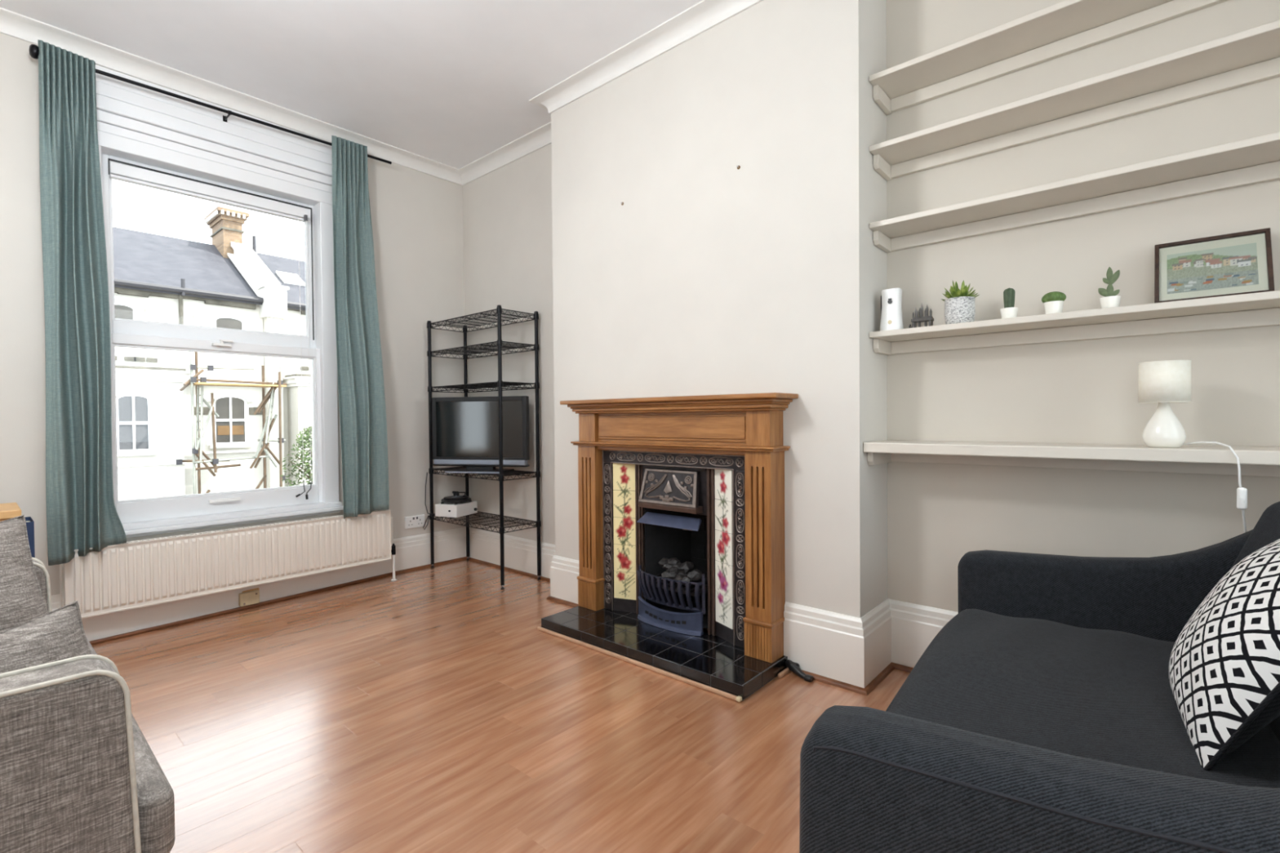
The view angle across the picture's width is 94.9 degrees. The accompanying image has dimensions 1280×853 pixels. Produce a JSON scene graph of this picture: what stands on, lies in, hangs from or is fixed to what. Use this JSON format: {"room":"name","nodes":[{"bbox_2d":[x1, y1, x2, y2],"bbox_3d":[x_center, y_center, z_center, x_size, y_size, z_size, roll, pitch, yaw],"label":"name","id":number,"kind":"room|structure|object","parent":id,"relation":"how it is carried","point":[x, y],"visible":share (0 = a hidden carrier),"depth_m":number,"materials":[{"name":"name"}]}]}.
{"room":"living room","nodes":[
{"label":"living room","id":0,"kind":"room"},
{"bbox_2d":[0,32,466,595],"bbox_3d":[-2.580,-0.434,3.370,0.260,2.968,3.650,0,1,41],"label":"wall","id":1,"kind":"structure","parent":0,"point":[417,216],"depth_m":4.06,"materials":[{"name":"paint"}]},
{"bbox_2d":[28,44,391,537],"bbox_3d":[-2.328,-0.637,3.444,0.261,2.402,1.716,0,1,41],"label":"window","id":2,"kind":"structure","parent":1,"relation":"in","point":[138,126],"depth_m":3.39,"materials":[{"name":"white paint"}]},
{"bbox_2d":[37,39,126,565],"bbox_3d":[-2.656,-0.584,2.793,0.206,2.437,0.275,0,1,41],"label":"curtain","id":3,"kind":"object","parent":2,"relation":"hanging from","point":[82,514],"visible":1,"depth_m":2.78,"materials":[{"name":"teal fabric"}]},
{"bbox_2d":[109,160,311,499],"bbox_3d":[-2.393,-0.463,3.388,0.137,1.840,0.960,0,1,41],"label":"roller blind","id":4,"kind":"object","parent":2,"relation":"attached to","point":[119,171],"visible":0.96,"depth_m":3.37,"materials":[{"name":"white fabric"}]},
{"bbox_2d":[331,135,389,519],"bbox_3d":[-1.803,-0.641,3.771,0.183,2.416,0.300,0,1,41],"label":"curtain","id":5,"kind":"object","parent":2,"relation":"hanging from","point":[361,386],"visible":1,"depth_m":3.77,"materials":[{"name":"teal fabric"}]},
{"bbox_2d":[59,517,393,641],"bbox_3d":[-2.248,0.846,3.465,0.125,0.400,1.665,0,1,41],"label":"trim","id":6,"kind":"structure","parent":1,"relation":"attached to","point":[102,626],"depth_m":3.25,"materials":[{"name":"white paint"}]},
{"bbox_2d":[62,509,396,618],"bbox_3d":[-2.226,0.804,3.410,0.191,0.480,1.609,0,1,41],"label":"radiator","id":7,"kind":"object","parent":1,"relation":"attached to","point":[135,574],"visible":0.91,"depth_m":3.19,"materials":[{"name":"metal"}]},
{"bbox_2d":[74,509,390,551],"bbox_3d":[-2.196,0.569,3.346,0.058,0.006,1.554,0,1,41],"label":"grille","id":8,"kind":"object","parent":7,"relation":"attached to","point":[148,542],"depth_m":3.26,"materials":[{"name":"metal"}]},
{"bbox_2d":[89,572,392,644],"bbox_3d":[-2.238,1.038,3.430,0.022,0.018,1.705,0,1,37],"label":"trim","id":9,"kind":"structure","parent":1,"relation":"attached to","point":[212,615],"depth_m":3.30,"materials":[{"name":"brown wood"}]},
{"bbox_2d":[238,587,259,607],"bbox_3d":[-2.266,0.990,3.401,0.048,0.091,0.113,0,1,41],"label":"junction box","id":10,"kind":"object","parent":1,"relation":"attached to","point":[251,597],"visible":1,"depth_m":3.39,"materials":[{"name":"beige plastic"}]},
{"bbox_2d":[404,514,424,528],"bbox_3d":[-1.631,0.685,4.257,0.016,0.087,0.150,0,1,41],"label":"wall socket","id":11,"kind":"object","parent":1,"relation":"attached to","point":[412,522],"visible":0.97,"depth_m":4.25,"materials":[{"name":"white plastic"}]},
{"bbox_2d":[0,0,702,168],"bbox_3d":[-0.379,-1.958,1.466,6.150,0.100,3.720,0,1,41],"label":"ceiling","id":12,"kind":"structure","parent":0,"point":[452,83],"depth_m":2.98,"materials":[{"name":"paint"}]},
{"bbox_2d":[91,560,910,852],"bbox_3d":[-0.285,1.120,1.454,5.970,0.120,3.720,0,1,41],"label":"floor","id":13,"kind":"structure","parent":0,"point":[425,710],"depth_m":2.04,"materials":[{"name":"brown wood"}]},
{"bbox_2d":[0,502,22,521],"bbox_3d":[-2.915,0.705,2.123,0.340,0.734,0.932,0,1,41],"label":"table","id":14,"kind":"object","parent":13,"relation":"on","point":[7,510],"visible":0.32,"depth_m":2.35,"materials":[{"name":"brown wood"}]},
{"bbox_2d":[25,516,35,558],"bbox_3d":[-2.601,0.727,2.499,0.200,0.671,0.030,0,1,41],"label":"folder","id":15,"kind":"object","parent":13,"relation":"on","point":[29,522],"visible":0.2,"depth_m":2.44,"materials":[{"name":"blue plastic"}]},
{"bbox_2d":[0,557,175,852],"bbox_3d":[-1.609,0.647,1.095,1.280,0.860,0.969,0,1,41],"label":"sofa","id":16,"kind":"object","parent":13,"relation":"on","point":[77,776],"visible":0.8,"depth_m":0.94,"materials":[{"name":"grey fabric"}]},
{"bbox_2d":[0,515,48,631],"bbox_3d":[-1.780,0.491,1.442,0.208,0.494,0.544,0,1,41],"label":"cushion","id":17,"kind":"object","parent":16,"relation":"on","point":[22,601],"visible":0.58,"depth_m":1.56,"materials":[{"name":"grey fabric"}]},
{"bbox_2d":[0,600,133,728],"bbox_3d":[-1.267,0.559,1.093,0.177,0.365,0.483,0,1,41],"label":"cushion","id":18,"kind":"object","parent":16,"relation":"on","point":[58,634],"visible":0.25,"depth_m":1.19,"materials":[{"name":"grey fabric"}]},
{"bbox_2d":[85,636,175,852],"bbox_3d":[-1.485,0.711,1.238,1.236,0.135,0.593,0,1,41],"label":"seat cushion","id":19,"kind":"object","parent":16,"relation":"on","point":[155,795],"depth_m":1.05,"materials":[{"name":"grey fabric"}]},
{"bbox_2d":[426,305,541,590],"bbox_3d":[-1.105,0.126,4.110,0.887,1.800,0.331,0,1,41],"label":"wire rack","id":20,"kind":"object","parent":13,"relation":"on","point":[466,350],"visible":0.92,"depth_m":3.96,"materials":[{"name":"black metal"}]},
{"bbox_2d":[422,472,443,529],"bbox_3d":[-1.466,0.536,4.250,0.209,0.418,0.071,0,1,19],"label":"cable bundle","id":21,"kind":"object","parent":20,"relation":"attached to","point":[427,473],"visible":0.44,"depth_m":4.27,"materials":[{"name":"black plastic"}]},
{"bbox_2d":[435,500,477,517],"bbox_3d":[-1.334,0.592,4.277,0.202,0.088,0.241,0,1,22],"label":"box","id":22,"kind":"object","parent":20,"relation":"on","point":[445,509],"visible":0.94,"depth_m":4.19,"materials":[{"name":"white plastic"}]},
{"bbox_2d":[440,491,471,504],"bbox_3d":[-1.341,0.512,4.278,0.217,0.072,0.211,0,1,41],"label":"record player","id":23,"kind":"object","parent":22,"relation":"on","point":[455,498],"visible":1,"depth_m":4.22},
{"bbox_2d":[431,395,529,473],"bbox_3d":[-1.092,0.048,4.005,0.706,0.512,0.224,0,1,14],"label":"television","id":24,"kind":"object","parent":20,"relation":"on","point":[465,429],"visible":0.99,"depth_m":3.98,"materials":[{"name":"black plastic"}]},
{"bbox_2d":[426,306,538,332],"bbox_3d":[-1.113,-0.741,4.097,0.887,0.041,0.331,0,1,41],"label":"wire shelf","id":25,"kind":"object","parent":20,"relation":"attached to","point":[499,309],"depth_m":4.05,"materials":[{"name":"black metal"}]},
{"bbox_2d":[426,339,539,359],"bbox_3d":[-1.111,-0.536,4.100,0.887,0.041,0.331,0,1,41],"label":"wire shelf","id":26,"kind":"object","parent":20,"relation":"attached to","point":[465,353],"depth_m":4.05,"materials":[{"name":"black metal"}]},
{"bbox_2d":[427,380,539,392],"bbox_3d":[-1.109,-0.279,4.104,0.887,0.041,0.331,0,1,41],"label":"wire shelf","id":27,"kind":"object","parent":20,"relation":"attached to","point":[500,384],"depth_m":4.02,"materials":[{"name":"black metal"}]},
{"bbox_2d":[428,466,540,481],"bbox_3d":[-1.104,0.317,4.113,0.887,0.041,0.331,0,1,41],"label":"wire shelf","id":28,"kind":"object","parent":20,"relation":"attached to","point":[431,469],"depth_m":3.94,"materials":[{"name":"black metal"}]},
{"bbox_2d":[429,511,541,533],"bbox_3d":[-1.101,0.651,4.119,0.887,0.041,0.331,0,1,41],"label":"wire shelf","id":29,"kind":"object","parent":20,"relation":"attached to","point":[501,527],"depth_m":4.00,"materials":[{"name":"black metal"}]},
{"bbox_2d":[537,605,790,702],"bbox_3d":[0.065,1.008,2.758,1.221,0.058,0.409,0,1,41],"label":"hearth","id":30,"kind":"object","parent":13,"relation":"on","point":[709,663],"visible":0.89,"depth_m":2.60,"materials":[{"name":"tile"}]},
{"bbox_2d":[602,449,746,648],"bbox_3d":[0.246,0.546,2.976,0.909,0.856,0.408,0,1,41],"label":"fireplace insert","id":31,"kind":"object","parent":30,"relation":"on","point":[694,504],"visible":0.99,"depth_m":2.88,"materials":[{"name":"metal"}]},
{"bbox_2d":[657,557,668,568],"bbox_3d":[0.133,0.710,3.054,0.067,0.054,0.067,0,1,41],"label":"coal","id":32,"kind":"object","parent":31,"relation":"in","point":[661,562],"visible":0.58,"depth_m":3.04,"materials":[{"name":"grey stone"}]},
{"bbox_2d":[662,561,667,569],"bbox_3d":[0.148,0.712,3.019,0.053,0.042,0.051,0,1,19],"label":"coal","id":33,"kind":"object","parent":31,"relation":"in","point":[665,562],"visible":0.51,"depth_m":3.01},
{"bbox_2d":[661,571,670,578],"bbox_3d":[0.135,0.737,2.916,0.055,0.046,0.064,0,1,9],"label":"coal","id":34,"kind":"object","parent":31,"relation":"in","point":[664,575],"visible":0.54,"depth_m":2.90,"materials":[{"name":"grey stone"}]},
{"bbox_2d":[666,563,672,569],"bbox_3d":[0.165,0.718,3.009,0.067,0.056,0.066,0,1,41],"label":"coal","id":35,"kind":"object","parent":31,"relation":"in","point":[668,566],"visible":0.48,"depth_m":2.99,"materials":[{"name":"grey stone"}]},
{"bbox_2d":[638,468,702,514],"bbox_3d":[0.144,0.307,2.878,0.358,0.195,0.065,0,1,41],"label":"hood","id":36,"kind":"object","parent":31,"relation":"attached to","point":[676,490],"depth_m":2.85,"materials":[{"name":"metal"}]},
{"bbox_2d":[667,570,678,579],"bbox_3d":[0.164,0.730,2.896,0.048,0.044,0.062,0,1,41],"label":"coal","id":37,"kind":"object","parent":31,"relation":"in","point":[672,575],"visible":0.83,"depth_m":2.88,"materials":[{"name":"grey stone"}]},
{"bbox_2d":[667,557,679,565],"bbox_3d":[0.172,0.697,3.014,0.066,0.055,0.069,0,1,41],"label":"coal","id":38,"kind":"object","parent":31,"relation":"in","point":[673,561],"visible":0.82,"depth_m":2.99,"materials":[{"name":"grey stone"}]},
{"bbox_2d":[670,566,680,573],"bbox_3d":[0.171,0.719,2.925,0.048,0.043,0.054,0,1,41],"label":"coal","id":39,"kind":"object","parent":31,"relation":"in","point":[673,568],"visible":0.64,"depth_m":2.92,"materials":[{"name":"grey stone"}]},
{"bbox_2d":[673,562,681,568],"bbox_3d":[0.197,0.714,3.002,0.075,0.063,0.076,0,1,41],"label":"coal","id":40,"kind":"object","parent":31,"relation":"in","point":[678,565],"visible":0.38,"depth_m":2.98,"materials":[{"name":"grey stone"}]},
{"bbox_2d":[673,574,685,583],"bbox_3d":[0.197,0.748,2.877,0.067,0.054,0.066,0,1,41],"label":"coal","id":41,"kind":"object","parent":31,"relation":"on","point":[678,577],"visible":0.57,"depth_m":2.85,"materials":[{"name":"grey stone"}]},
{"bbox_2d":[678,571,687,577],"bbox_3d":[0.212,0.740,2.903,0.062,0.047,0.065,0,1,41],"label":"coal","id":42,"kind":"object","parent":31,"relation":"in","point":[680,572],"visible":0.38,"depth_m":2.89,"materials":[{"name":"grey stone"}]},
{"bbox_2d":[679,561,693,573],"bbox_3d":[0.233,0.708,2.980,0.069,0.056,0.076,0,1,41],"label":"coal","id":43,"kind":"object","parent":31,"relation":"in","point":[686,566],"visible":0.93,"depth_m":2.96,"materials":[{"name":"grey stone"}]},
{"bbox_2d":[681,576,693,586],"bbox_3d":[0.227,0.749,2.848,0.055,0.046,0.062,0,1,41],"label":"coal","id":44,"kind":"object","parent":31,"relation":"on","point":[686,579],"visible":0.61,"depth_m":2.83,"materials":[{"name":"grey stone"}]},
{"bbox_2d":[686,568,699,582],"bbox_3d":[0.268,0.728,2.873,0.068,0.063,0.067,0,1,41],"label":"coal","id":45,"kind":"object","parent":31,"relation":"in","point":[689,574],"visible":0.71,"depth_m":2.85,"materials":[{"name":"grey stone"}]},
{"bbox_2d":[691,569,702,579],"bbox_3d":[0.277,0.721,2.866,0.051,0.045,0.057,0,1,6],"label":"coal","id":46,"kind":"object","parent":31,"relation":"in","point":[699,574],"visible":0.96,"depth_m":2.84,"materials":[{"name":"grey stone"}]},
{"bbox_2d":[560,392,798,662],"bbox_3d":[0.122,0.418,2.831,1.290,1.120,0.201,0,1,41],"label":"fireplace surround","id":47,"kind":"object","parent":30,"relation":"on","point":[749,425],"visible":0.99,"depth_m":2.58,"materials":[{"name":"brown wood"}]},
{"bbox_2d":[560,392,798,404],"bbox_3d":[0.118,-0.132,2.823,1.290,0.021,0.201,0,1,41],"label":"mantel shelf","id":48,"kind":"object","parent":47,"relation":"attached to","point":[763,397],"depth_m":2.59,"materials":[{"name":"brown wood"}]},
{"bbox_2d":[785,659,813,682],"bbox_3d":[0.656,1.011,2.451,0.039,0.050,0.158,-1,1,-35],"label":"cable","id":49,"kind":"object","parent":13,"relation":"on","point":[793,667],"visible":0.99,"depth_m":2.44,"materials":[{"name":"plastic"}]},
{"bbox_2d":[799,501,1279,852],"bbox_3d":[1.059,0.622,1.231,0.937,0.860,1.527,0,1,37],"label":"sofa","id":50,"kind":"object","parent":13,"relation":"on","point":[1044,716],"visible":0.86,"depth_m":1.05,"materials":[{"name":"black fabric"}]},
{"bbox_2d":[1168,538,1279,771],"bbox_3d":[1.186,0.400,1.123,0.257,0.408,0.433,0,1,41],"label":"patterned cushion","id":51,"kind":"object","parent":50,"relation":"on","point":[1224,662],"visible":1,"depth_m":1.04,"materials":[{"name":"fabric"}]},
{"bbox_2d":[462,143,555,545],"bbox_3d":[-0.810,-0.461,4.169,1.360,2.968,0.120,0,1,41],"label":"wall","id":52,"kind":"structure","parent":0,"point":[508,236],"depth_m":4.13,"materials":[{"name":"paint"}]},
{"bbox_2d":[551,0,887,617],"bbox_3d":[0.294,-0.453,3.042,1.825,2.968,0.370,0,1,41],"label":"wall","id":53,"kind":"structure","parent":0,"point":[711,276],"depth_m":2.60,"materials":[{"name":"paint"}]},
{"bbox_2d":[0,0,763,186],"bbox_3d":[-0.310,-1.870,1.408,5.730,0.075,3.480,0,1,41],"label":"trim","id":54,"kind":"structure","parent":53,"relation":"attached to","point":[704,15],"depth_m":3.18,"materials":[{"name":"white paint"}]},
{"bbox_2d":[395,556,577,607],"bbox_3d":[-0.926,1.020,3.801,1.636,0.019,0.593,0,1,41],"label":"trim","id":55,"kind":"structure","parent":53,"relation":"attached to","point":[532,575],"depth_m":4.18,"materials":[{"name":"brown wood"}]},
{"bbox_2d":[51,527,958,688],"bbox_3d":[-0.287,0.919,1.450,5.730,0.283,3.480,0,1,41],"label":"baseboard","id":56,"kind":"structure","parent":53,"relation":"attached to","point":[854,651],"depth_m":2.49,"materials":[{"name":"white paint"}]},
{"bbox_2d":[801,662,913,695],"bbox_3d":[1.831,1.030,1.663,2.813,0.019,0.339,0,1,41],"label":"trim","id":57,"kind":"structure","parent":53,"relation":"attached to","point":[868,688],"depth_m":2.38,"materials":[{"name":"brown wood"}]},
{"bbox_2d":[886,0,1279,612],"bbox_3d":[2.123,-0.448,1.709,2.685,2.968,0.120,0,1,41],"label":"wall","id":58,"kind":"structure","parent":0,"point":[1085,391],"depth_m":2.13,"materials":[{"name":"paint"}]},
{"bbox_2d":[868,0,1227,115],"bbox_3d":[1.958,-1.375,1.606,2.561,0.077,0.217,0,1,41],"label":"wall shelf","id":59,"kind":"object","parent":58,"relation":"attached to","point":[1065,27],"visible":1,"depth_m":2.13,"materials":[{"name":"paint"}]},
{"bbox_2d":[863,440,1279,477],"bbox_3d":[1.947,0.110,1.602,2.561,0.095,0.289,0,1,41],"label":"shelf","id":60,"kind":"object","parent":58,"relation":"attached to","point":[1256,461],"visible":1,"depth_m":1.97,"materials":[{"name":"paint"}]},
{"bbox_2d":[1137,360,1247,533],"bbox_3d":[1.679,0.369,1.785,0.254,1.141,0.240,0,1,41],"label":"table lamp","id":61,"kind":"object","parent":60,"relation":"on","point":[1162,383],"visible":1,"depth_m":1.77,"materials":[{"name":"white ceramic"}]},
{"bbox_2d":[1236,487,1247,510],"bbox_3d":[1.678,0.199,1.637,0.021,0.062,0.016,0,1,41],"label":"switch","id":62,"kind":"object","parent":61,"relation":"attached to","point":[1242,492],"depth_m":1.63,"materials":[{"name":"white plastic"}]},
{"bbox_2d":[869,19,1279,180],"bbox_3d":[1.961,-1.095,1.611,2.561,0.077,0.215,0,1,41],"label":"wall shelf","id":63,"kind":"object","parent":58,"relation":"attached to","point":[1252,55],"visible":1,"depth_m":1.99,"materials":[{"name":"paint"}]},
{"bbox_2d":[869,132,1279,253],"bbox_3d":[1.963,-0.785,1.615,2.561,0.077,0.217,0,1,41],"label":"wall shelf","id":64,"kind":"object","parent":58,"relation":"attached to","point":[1255,160],"visible":1,"depth_m":2.00,"materials":[{"name":"paint"}]},
{"bbox_2d":[869,290,1279,355],"bbox_3d":[1.966,-0.344,1.621,2.561,0.078,0.221,0,1,41],"label":"wall shelf","id":65,"kind":"object","parent":58,"relation":"attached to","point":[1259,308],"visible":1,"depth_m":2.00,"materials":[{"name":"paint"}]},
{"bbox_2d":[880,288,903,330],"bbox_3d":[1.023,-0.472,2.388,0.091,0.170,0.079,0,1,41],"label":"air freshener","id":66,"kind":"object","parent":65,"relation":"on","point":[891,317],"visible":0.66,"depth_m":2.35,"materials":[{"name":"white plastic"}]},
{"bbox_2d":[908,302,933,328],"bbox_3d":[1.103,-0.437,2.305,0.087,0.100,0.036,0,1,41],"label":"ornament","id":67,"kind":"object","parent":65,"relation":"on","point":[919,317],"visible":0.95,"depth_m":2.30,"materials":[{"name":"grey metal"}]},
{"bbox_2d":[941,280,978,324],"bbox_3d":[1.208,-0.472,2.218,0.129,0.172,0.121,0,1,41],"label":"potted succulent","id":68,"kind":"object","parent":65,"relation":"on","point":[959,306],"visible":0.98,"depth_m":2.18,"materials":[{"name":"green plant"}]},
{"bbox_2d":[944,296,975,324],"bbox_3d":[1.209,-0.436,2.220,0.103,0.099,0.103,0,1,41],"label":"pot","id":69,"kind":"object","parent":68,"relation":"on","point":[957,309],"depth_m":2.18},
{"bbox_2d":[1000,288,1017,318],"bbox_3d":[1.327,-0.443,2.110,0.055,0.116,0.055,0,1,41],"label":"potted cactus","id":70,"kind":"object","parent":65,"relation":"on","point":[1009,310],"visible":0.95,"depth_m":2.10,"materials":[{"name":"green plant"}]},
{"bbox_2d":[1000,306,1017,318],"bbox_3d":[1.327,-0.406,2.111,0.055,0.041,0.055,0,1,41],"label":"pot","id":71,"kind":"object","parent":70,"relation":"on","point":[1007,312],"depth_m":2.09,"materials":[{"name":"white ceramic"}]},
{"bbox_2d":[1041,291,1066,314],"bbox_3d":[1.426,-0.426,2.024,0.070,0.082,0.070,0,1,41],"label":"potted cactus","id":72,"kind":"object","parent":65,"relation":"on","point":[1053,301],"visible":0.97,"depth_m":2.00,"materials":[{"name":"white ceramic"}]},
{"bbox_2d":[1044,300,1063,314],"bbox_3d":[1.426,-0.408,2.024,0.057,0.046,0.057,0,1,41],"label":"pot","id":73,"kind":"object","parent":72,"relation":"on","point":[1050,306],"depth_m":2.00,"materials":[{"name":"white ceramic"}]},
{"bbox_2d":[1097,266,1120,308],"bbox_3d":[1.541,-0.455,1.924,0.055,0.142,0.055,-1,1,-17],"label":"potted cactus","id":74,"kind":"object","parent":65,"relation":"on","point":[1111,300],"visible":0.96,"depth_m":1.92,"materials":[{"name":"green plant"}]},
{"bbox_2d":[1099,295,1120,308],"bbox_3d":[1.541,-0.405,1.925,0.055,0.041,0.055,0,1,41],"label":"pot","id":75,"kind":"object","parent":74,"relation":"on","point":[1108,301],"depth_m":1.91,"materials":[{"name":"white ceramic"}]},
{"bbox_2d":[1154,227,1275,302],"bbox_3d":[1.772,-0.493,1.823,0.262,0.215,0.110,0,1,41],"label":"framed picture","id":76,"kind":"object","parent":65,"relation":"on","point":[1240,263],"visible":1,"depth_m":1.82,"materials":[{"name":"paper"}]},
{"bbox_2d":[1166,242,1258,293],"bbox_3d":[1.772,-0.492,1.823,0.202,0.136,0.063,0,1,41],"label":"print","id":77,"kind":"object","parent":76,"relation":"attached to","point":[1223,267],"depth_m":1.82},
{"label":"outside","id":78,"kind":"structure","parent":0,"visible":0},
{"bbox_3d":[-21.046,3.975,25.040,55.400,0.200,70.000,0,1,41],"label":"street","id":79,"kind":"object","parent":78,"visible":0},
{"bbox_2d":[112,204,266,500],"bbox_3d":[-16.363,-1.176,13.348,8.180,10.380,12.690,0,1,41],"label":"house","id":80,"kind":"structure","parent":79,"relation":"on","point":[160,278],"depth_m":14.65,"materials":[{"name":"paint"}]},
{"bbox_2d":[124,356,145,361],"bbox_3d":[-11.853,-1.601,13.775,0.040,0.100,0.370,0,1,41],"label":"vent","id":81,"kind":"object","parent":80,"relation":"attached to","point":[126,358],"depth_m":13.76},
{"bbox_2d":[146,357,157,362],"bbox_3d":[-11.646,-1.606,14.013,0.040,0.100,0.200,0,1,41],"label":"vent","id":82,"kind":"object","parent":80,"relation":"attached to","point":[148,359],"depth_m":14.00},
{"bbox_2d":[181,278,185,296],"bbox_3d":[-11.083,-3.395,14.238,0.074,0.400,0.074,-1,1,-26],"label":"vent","id":83,"kind":"object","parent":80,"relation":"attached to","point":[183,281],"depth_m":14.21,"materials":[{"name":"grey metal"}]},
{"bbox_2d":[217,425,244,435],"bbox_3d":[-10.588,0.077,15.192,0.010,0.240,0.570,0,1,41],"label":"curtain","id":84,"kind":"object","parent":80,"relation":"hanging from","point":[221,429],"depth_m":15.17,"materials":[{"name":"fabric"}]},
{"bbox_2d":[176,351,287,493],"bbox_3d":[-9.734,1.046,14.146,0.906,5.800,2.180,0,1,41],"label":"scaffolding","id":85,"kind":"object","parent":79,"relation":"on","point":[268,423],"visible":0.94,"depth_m":13.85,"materials":[{"name":"white metal"}]},
{"bbox_2d":[226,235,288,488],"bbox_3d":[-12.331,-1.082,18.042,7.300,9.980,0.760,0,1,41],"label":"wall","id":86,"kind":"structure","parent":79,"relation":"on","point":[273,309],"depth_m":15.75,"materials":[{"name":"paint"}]},
{"bbox_2d":[256,252,311,486],"bbox_3d":[-8.819,-0.912,22.017,8.180,9.460,10.340,0,1,41],"label":"house","id":87,"kind":"structure","parent":79,"relation":"on","point":[286,270],"depth_m":16.20,"materials":[{"name":"paint"}]},
{"bbox_2d":[280,425,312,486],"bbox_3d":[-7.173,1.946,13.024,1.267,3.995,1.282,0,1,41],"label":"street tree","id":88,"kind":"object","parent":79,"relation":"on","point":[307,431],"visible":0.38,"depth_m":12.84,"materials":[{"name":"green plant"}]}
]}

